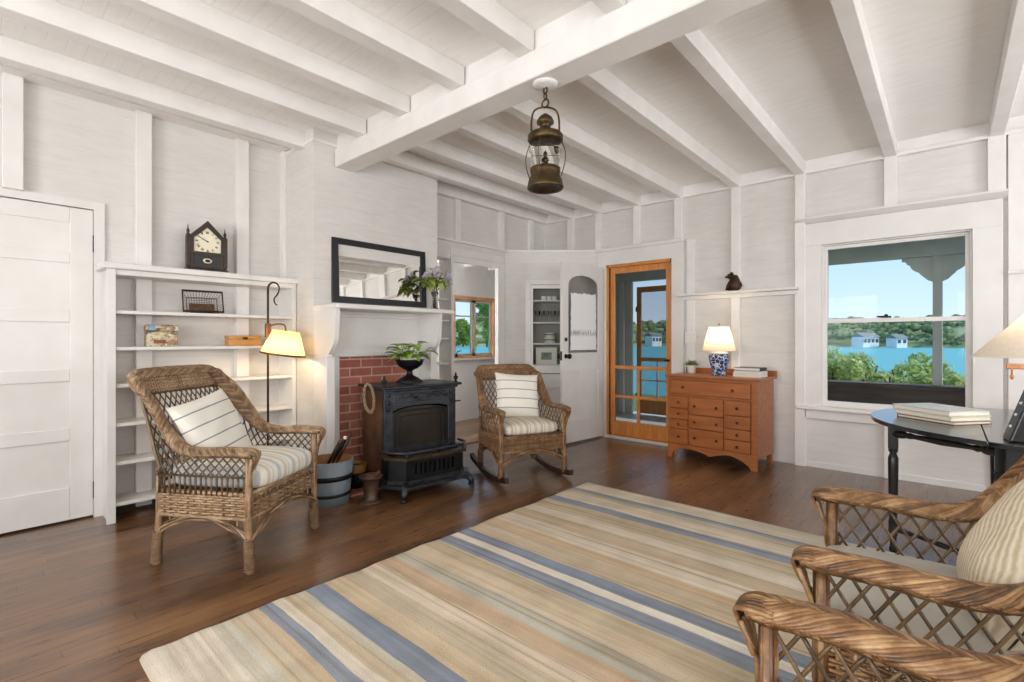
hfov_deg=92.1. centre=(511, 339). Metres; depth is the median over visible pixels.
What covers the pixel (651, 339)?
house
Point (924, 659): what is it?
wicker armchair
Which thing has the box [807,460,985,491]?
baseboard
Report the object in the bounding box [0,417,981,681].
floor
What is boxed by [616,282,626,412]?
wall
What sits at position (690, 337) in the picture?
light switch
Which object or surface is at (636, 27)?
ceiling beam
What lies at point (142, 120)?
stud
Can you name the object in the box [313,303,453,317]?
shelf
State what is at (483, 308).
tree
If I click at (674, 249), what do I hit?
trim
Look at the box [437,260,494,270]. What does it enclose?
trim
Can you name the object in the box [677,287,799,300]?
wall shelf
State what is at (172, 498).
wicker armchair
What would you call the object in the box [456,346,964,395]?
lake
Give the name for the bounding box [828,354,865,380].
shrub
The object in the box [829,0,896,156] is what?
ceiling beam
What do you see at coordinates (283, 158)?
stud
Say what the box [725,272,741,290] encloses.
animal figurine
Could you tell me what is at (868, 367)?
shrub
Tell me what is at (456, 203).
stud
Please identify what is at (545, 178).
hanging lantern
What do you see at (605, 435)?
trim
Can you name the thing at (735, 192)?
stud
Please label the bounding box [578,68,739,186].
ceiling beam
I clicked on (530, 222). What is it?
stud
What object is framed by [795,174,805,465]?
stud
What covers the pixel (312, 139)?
trim
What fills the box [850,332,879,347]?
house
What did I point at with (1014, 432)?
radio
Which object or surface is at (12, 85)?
stud
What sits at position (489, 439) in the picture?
rocking chair
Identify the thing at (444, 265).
shelves
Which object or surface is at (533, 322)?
shelf
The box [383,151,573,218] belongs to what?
ceiling beam
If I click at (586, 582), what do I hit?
striped rug
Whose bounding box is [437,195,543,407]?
wall partition
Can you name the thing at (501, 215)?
stud
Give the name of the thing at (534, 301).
shelf
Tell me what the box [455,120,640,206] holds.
ceiling beam
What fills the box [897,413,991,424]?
book
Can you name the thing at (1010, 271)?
trim
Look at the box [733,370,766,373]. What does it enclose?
book
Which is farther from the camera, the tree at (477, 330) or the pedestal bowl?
the tree at (477, 330)
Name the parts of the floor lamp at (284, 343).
arm, lamp shade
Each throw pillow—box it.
[165,388,251,465]
[495,372,538,417]
[956,479,1023,650]
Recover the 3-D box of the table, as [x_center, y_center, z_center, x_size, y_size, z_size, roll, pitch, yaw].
[2.551,0.799,2.497,1.190,0.742,1.504,0,0,41]
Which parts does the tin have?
lid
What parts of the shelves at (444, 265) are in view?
shelf, shelf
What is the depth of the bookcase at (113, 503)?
3.34 m
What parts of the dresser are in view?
drawer, drawer, drawer, drawer, drawer, drawer, drawer, drawer, frame, rail, drawer, drawer, drawer, drawer, panel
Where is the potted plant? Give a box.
[385,341,437,363]
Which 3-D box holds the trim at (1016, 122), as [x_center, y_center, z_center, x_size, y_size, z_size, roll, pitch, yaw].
[2.848,-1.603,4.462,6.835,0.095,0.020,0,0,41]
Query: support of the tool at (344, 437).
in the wooden bucket
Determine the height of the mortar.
0.222 m
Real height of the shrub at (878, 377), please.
1.312 m
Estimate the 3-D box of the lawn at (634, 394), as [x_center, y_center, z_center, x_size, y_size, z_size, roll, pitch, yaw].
[-3.527,2.480,11.116,100.000,1.380,18.000,0,0,41]
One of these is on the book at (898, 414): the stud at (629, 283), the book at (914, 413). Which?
the book at (914, 413)
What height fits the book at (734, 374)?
0.032 m
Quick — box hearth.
[350,487,381,496]
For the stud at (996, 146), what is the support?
attached to the wall at (767, 209)
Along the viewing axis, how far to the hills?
273.63 m
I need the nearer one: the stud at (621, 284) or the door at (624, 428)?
the door at (624, 428)
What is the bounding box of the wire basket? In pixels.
[181,289,223,313]
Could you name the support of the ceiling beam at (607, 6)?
attached to the ceiling
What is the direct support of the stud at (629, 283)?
on the floor at (653, 419)
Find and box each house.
[644,333,661,345]
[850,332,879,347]
[885,334,907,347]
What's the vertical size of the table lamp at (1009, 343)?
0.565 m
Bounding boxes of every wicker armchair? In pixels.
[126,364,325,574]
[733,591,1023,681]
[790,454,1023,681]
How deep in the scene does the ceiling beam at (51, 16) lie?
2.77 m
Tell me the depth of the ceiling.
3.03 m
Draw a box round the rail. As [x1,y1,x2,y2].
[828,380,964,406]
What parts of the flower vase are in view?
glass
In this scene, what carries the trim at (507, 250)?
attached to the wall at (520, 267)
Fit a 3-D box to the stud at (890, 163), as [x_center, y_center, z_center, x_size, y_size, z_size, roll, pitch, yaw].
[3.181,-1.310,4.148,0.090,0.440,0.050,0,0,41]
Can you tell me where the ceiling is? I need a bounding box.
[0,0,1023,214]
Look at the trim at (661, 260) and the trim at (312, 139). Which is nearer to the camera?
the trim at (312, 139)
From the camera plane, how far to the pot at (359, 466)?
3.80 m
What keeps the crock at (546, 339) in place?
on the upper cabinet
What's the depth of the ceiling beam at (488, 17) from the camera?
2.44 m
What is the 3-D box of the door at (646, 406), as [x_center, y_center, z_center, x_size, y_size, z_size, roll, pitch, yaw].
[2.288,0.170,7.816,0.712,2.040,0.052,0,0,41]
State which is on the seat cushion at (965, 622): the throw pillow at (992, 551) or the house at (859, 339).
the throw pillow at (992, 551)
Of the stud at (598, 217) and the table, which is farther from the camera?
the stud at (598, 217)
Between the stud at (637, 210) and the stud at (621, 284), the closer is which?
the stud at (637, 210)
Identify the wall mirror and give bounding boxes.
[331,237,426,307]
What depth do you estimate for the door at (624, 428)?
5.74 m
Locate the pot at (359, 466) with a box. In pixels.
[351,460,366,488]
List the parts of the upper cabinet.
door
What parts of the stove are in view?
twine coil, plate, plate, leg, plate, frame, screen moulding, fender rail, moulding, leg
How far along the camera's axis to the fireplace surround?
4.09 m
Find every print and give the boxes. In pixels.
[154,340,165,343]
[541,352,551,359]
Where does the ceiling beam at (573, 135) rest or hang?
attached to the ceiling
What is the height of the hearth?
0.020 m
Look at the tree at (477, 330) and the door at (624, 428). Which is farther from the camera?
the tree at (477, 330)
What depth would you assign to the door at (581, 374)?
5.66 m
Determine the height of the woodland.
23.018 m
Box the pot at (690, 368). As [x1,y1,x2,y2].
[687,365,695,372]
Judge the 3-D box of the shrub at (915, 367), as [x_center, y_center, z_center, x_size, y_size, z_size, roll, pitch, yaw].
[7.067,1.002,8.807,1.361,1.586,1.096,0,0,-20]
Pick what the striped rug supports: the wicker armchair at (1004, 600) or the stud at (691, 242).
the wicker armchair at (1004, 600)
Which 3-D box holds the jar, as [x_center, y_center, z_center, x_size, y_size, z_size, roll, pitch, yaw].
[2.019,0.225,4.819,0.192,0.246,0.192,0,0,41]
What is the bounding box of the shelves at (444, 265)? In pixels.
[437,259,449,380]
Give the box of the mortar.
[358,470,383,504]
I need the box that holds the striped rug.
[139,482,932,681]
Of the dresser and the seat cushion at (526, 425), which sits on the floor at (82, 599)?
the dresser
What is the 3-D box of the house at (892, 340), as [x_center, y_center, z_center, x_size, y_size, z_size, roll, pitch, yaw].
[194.806,1.710,250.202,7.000,8.920,7.200,0,0,-8]
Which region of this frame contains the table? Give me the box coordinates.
[871,407,1023,552]
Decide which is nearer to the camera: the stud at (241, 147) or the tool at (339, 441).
the tool at (339, 441)
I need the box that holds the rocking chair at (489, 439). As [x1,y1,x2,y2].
[470,364,572,483]
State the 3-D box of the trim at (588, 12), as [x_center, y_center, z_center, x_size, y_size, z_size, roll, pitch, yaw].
[0.991,-1.590,1.953,6.300,0.120,0.120,0,0,41]
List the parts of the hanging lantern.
globe, chain, bail handle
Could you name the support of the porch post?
on the rail
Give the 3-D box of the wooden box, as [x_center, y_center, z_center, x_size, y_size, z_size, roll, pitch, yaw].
[-2.095,0.009,3.849,0.108,0.078,0.234,0,0,44]
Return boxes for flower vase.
[411,266,452,308]
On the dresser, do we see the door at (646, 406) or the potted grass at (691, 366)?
the potted grass at (691, 366)
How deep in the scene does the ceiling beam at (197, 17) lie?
2.67 m
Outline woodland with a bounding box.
[456,314,964,344]
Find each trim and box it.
[0,63,289,151]
[0,187,104,516]
[286,137,438,179]
[337,0,633,146]
[437,181,546,223]
[437,236,506,251]
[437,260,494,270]
[450,247,504,380]
[507,250,595,251]
[547,115,1023,221]
[596,238,684,435]
[604,434,667,446]
[607,258,670,442]
[1007,270,1023,273]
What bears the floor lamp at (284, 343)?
on the floor at (82, 599)
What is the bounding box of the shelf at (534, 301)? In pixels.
[533,300,559,302]
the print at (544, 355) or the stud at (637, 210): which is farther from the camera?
the print at (544, 355)
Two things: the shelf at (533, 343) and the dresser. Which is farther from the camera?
the shelf at (533, 343)
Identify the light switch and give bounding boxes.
[685,332,695,342]
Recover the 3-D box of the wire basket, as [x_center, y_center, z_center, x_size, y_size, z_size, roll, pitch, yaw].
[-2.273,-0.276,3.633,0.262,0.172,0.088,0,0,-44]
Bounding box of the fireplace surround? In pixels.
[339,356,406,460]
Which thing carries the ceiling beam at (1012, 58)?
attached to the ceiling
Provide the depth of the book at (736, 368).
4.59 m
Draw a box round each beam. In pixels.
[0,0,365,137]
[0,35,304,150]
[113,0,409,116]
[272,0,463,90]
[335,0,767,171]
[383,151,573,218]
[412,139,601,213]
[432,0,533,56]
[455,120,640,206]
[503,99,682,198]
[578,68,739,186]
[591,0,625,13]
[616,236,964,282]
[670,29,805,174]
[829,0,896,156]
[989,0,1023,136]
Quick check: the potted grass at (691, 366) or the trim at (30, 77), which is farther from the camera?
the potted grass at (691, 366)
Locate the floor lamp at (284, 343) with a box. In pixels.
[255,282,305,501]
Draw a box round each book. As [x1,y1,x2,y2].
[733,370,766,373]
[733,373,766,377]
[734,367,766,370]
[893,403,990,416]
[895,409,991,421]
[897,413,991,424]
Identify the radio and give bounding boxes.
[1003,390,1023,442]
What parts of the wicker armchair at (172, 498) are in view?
leg, backrest, armrest, seat frame, seat, leg, armrest, leg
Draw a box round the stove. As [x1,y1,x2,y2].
[358,372,473,503]
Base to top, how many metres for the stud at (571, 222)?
0.450 m
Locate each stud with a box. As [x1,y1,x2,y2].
[2,72,23,190]
[134,110,151,506]
[234,138,248,432]
[280,151,286,277]
[453,199,460,240]
[498,212,504,249]
[528,220,533,249]
[567,219,574,249]
[595,213,602,249]
[619,282,624,412]
[627,281,632,413]
[633,206,641,243]
[674,198,682,238]
[687,239,694,362]
[731,187,740,368]
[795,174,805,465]
[884,156,897,205]
[884,426,897,478]
[987,134,1005,190]
[1008,132,1023,409]
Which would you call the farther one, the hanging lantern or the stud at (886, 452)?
the stud at (886, 452)
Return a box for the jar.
[708,351,729,375]
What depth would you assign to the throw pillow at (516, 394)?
4.35 m
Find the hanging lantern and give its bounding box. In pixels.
[525,77,565,193]
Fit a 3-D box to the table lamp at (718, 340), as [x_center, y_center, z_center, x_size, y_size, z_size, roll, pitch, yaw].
[2.019,0.094,4.819,0.315,0.508,0.315,0,0,41]
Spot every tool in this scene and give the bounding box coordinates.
[327,440,341,463]
[331,436,346,463]
[336,433,351,462]
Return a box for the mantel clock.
[184,221,228,272]
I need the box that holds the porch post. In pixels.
[902,254,964,385]
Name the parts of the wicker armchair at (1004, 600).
leg, leg, seat frame, armrest, armrest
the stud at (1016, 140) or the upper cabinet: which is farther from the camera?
the upper cabinet
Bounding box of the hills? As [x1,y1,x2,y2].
[456,321,964,347]
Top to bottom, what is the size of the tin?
0.150 m
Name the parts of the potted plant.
pot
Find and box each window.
[454,295,494,360]
[794,188,1008,484]
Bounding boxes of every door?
[0,197,93,533]
[557,262,602,442]
[610,262,669,441]
[636,285,665,415]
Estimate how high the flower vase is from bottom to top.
0.416 m
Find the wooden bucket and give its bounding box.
[308,454,353,507]
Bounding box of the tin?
[144,324,178,346]
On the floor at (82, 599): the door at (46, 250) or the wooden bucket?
the wooden bucket
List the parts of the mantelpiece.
panel, moulding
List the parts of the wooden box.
lid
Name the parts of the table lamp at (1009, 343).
lamp shade, cross arm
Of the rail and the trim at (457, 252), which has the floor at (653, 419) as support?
the rail
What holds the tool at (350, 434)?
in the wooden bucket
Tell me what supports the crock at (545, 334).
on the crock at (546, 339)
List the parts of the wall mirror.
glass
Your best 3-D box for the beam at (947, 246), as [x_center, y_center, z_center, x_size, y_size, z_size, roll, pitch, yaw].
[4.747,-1.100,5.681,8.400,0.300,0.120,0,0,41]
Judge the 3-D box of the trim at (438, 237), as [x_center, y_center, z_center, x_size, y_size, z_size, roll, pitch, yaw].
[-0.514,-1.079,5.515,0.030,0.027,1.390,0,0,41]
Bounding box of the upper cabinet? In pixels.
[526,280,568,387]
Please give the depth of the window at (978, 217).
4.01 m
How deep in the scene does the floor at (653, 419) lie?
7.57 m
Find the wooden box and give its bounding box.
[224,336,260,345]
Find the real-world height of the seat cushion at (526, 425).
0.124 m
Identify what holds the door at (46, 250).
in the wall at (76, 147)
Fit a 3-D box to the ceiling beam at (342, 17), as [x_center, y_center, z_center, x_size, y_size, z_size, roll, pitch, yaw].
[-1.861,-1.590,1.276,0.100,0.120,4.650,0,0,41]
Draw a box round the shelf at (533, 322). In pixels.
[533,322,559,323]
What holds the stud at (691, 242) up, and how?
attached to the wall at (767, 209)
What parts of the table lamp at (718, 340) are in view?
lamp shade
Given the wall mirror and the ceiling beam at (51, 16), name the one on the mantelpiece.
the wall mirror
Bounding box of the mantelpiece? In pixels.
[313,303,453,454]
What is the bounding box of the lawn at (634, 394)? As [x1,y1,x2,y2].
[633,393,665,411]
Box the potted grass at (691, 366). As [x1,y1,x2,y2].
[685,359,697,372]
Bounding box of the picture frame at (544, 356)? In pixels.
[536,348,556,364]
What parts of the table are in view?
leg, gate rail, gate rail, leg, gate post, leg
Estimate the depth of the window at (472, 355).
7.35 m
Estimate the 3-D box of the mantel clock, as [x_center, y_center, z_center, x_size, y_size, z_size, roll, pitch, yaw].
[-2.250,-0.677,3.632,0.270,0.374,0.120,0,0,-45]
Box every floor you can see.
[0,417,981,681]
[616,411,665,425]
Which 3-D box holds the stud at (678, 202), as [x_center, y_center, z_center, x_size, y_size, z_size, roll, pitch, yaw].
[1.809,-1.305,5.359,0.084,0.450,0.050,0,0,41]
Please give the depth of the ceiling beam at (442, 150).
4.55 m
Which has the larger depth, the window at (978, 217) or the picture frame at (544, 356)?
the picture frame at (544, 356)
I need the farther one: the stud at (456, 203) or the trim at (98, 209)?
the stud at (456, 203)
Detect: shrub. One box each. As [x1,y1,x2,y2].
[828,345,877,380]
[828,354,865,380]
[860,371,912,383]
[870,352,957,382]
[907,371,964,385]
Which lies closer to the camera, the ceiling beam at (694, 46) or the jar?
the ceiling beam at (694, 46)
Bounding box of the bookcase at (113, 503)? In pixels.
[95,261,298,524]
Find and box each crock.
[544,333,554,336]
[544,337,555,342]
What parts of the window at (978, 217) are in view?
sill, sash, sash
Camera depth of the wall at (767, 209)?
4.70 m
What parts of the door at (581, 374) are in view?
knob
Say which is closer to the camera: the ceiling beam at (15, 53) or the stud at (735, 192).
the ceiling beam at (15, 53)
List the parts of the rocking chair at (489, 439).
leg, armrest, leg, backrest, seat frame, seat, armrest, leg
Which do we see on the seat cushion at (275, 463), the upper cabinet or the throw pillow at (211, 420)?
the throw pillow at (211, 420)
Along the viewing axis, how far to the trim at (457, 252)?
5.79 m
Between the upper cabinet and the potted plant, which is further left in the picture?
the potted plant
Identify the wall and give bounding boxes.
[0,74,494,493]
[286,127,436,451]
[505,252,597,429]
[544,136,1007,488]
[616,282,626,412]
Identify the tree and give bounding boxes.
[456,318,469,346]
[466,328,478,346]
[476,303,488,346]
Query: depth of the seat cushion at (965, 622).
1.23 m
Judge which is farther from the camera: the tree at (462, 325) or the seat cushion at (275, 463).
the tree at (462, 325)
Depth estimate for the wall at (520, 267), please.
6.03 m
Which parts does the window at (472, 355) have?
sash, sill, sash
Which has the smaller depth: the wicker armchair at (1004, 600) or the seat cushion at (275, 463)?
the wicker armchair at (1004, 600)
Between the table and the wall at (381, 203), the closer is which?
the table
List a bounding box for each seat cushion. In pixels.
[172,445,311,487]
[487,416,557,435]
[826,545,1023,653]
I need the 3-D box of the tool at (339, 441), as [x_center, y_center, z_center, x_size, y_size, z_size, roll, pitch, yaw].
[-1.332,0.929,3.526,0.219,0.417,0.027,0,0,-13]
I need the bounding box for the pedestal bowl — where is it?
[395,359,423,382]
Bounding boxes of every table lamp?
[702,323,736,375]
[971,314,1023,379]
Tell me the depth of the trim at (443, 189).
5.71 m
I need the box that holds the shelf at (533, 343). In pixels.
[533,343,559,344]
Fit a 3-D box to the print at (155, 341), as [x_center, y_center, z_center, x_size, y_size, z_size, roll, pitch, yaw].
[-2.420,0.015,3.395,0.070,0.025,0.001,0,0,-43]
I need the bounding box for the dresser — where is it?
[665,367,776,471]
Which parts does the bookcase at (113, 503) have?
panel, shelf, shelf, shelf, shelf, shelf, shelf, panel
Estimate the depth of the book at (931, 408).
2.60 m
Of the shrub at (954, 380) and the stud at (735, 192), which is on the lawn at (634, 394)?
the shrub at (954, 380)
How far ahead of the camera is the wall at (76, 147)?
3.59 m
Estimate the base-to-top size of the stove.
0.902 m
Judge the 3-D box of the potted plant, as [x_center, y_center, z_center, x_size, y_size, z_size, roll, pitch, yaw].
[-0.847,0.121,4.130,0.424,0.218,0.419,0,0,-18]
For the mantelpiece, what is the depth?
4.05 m

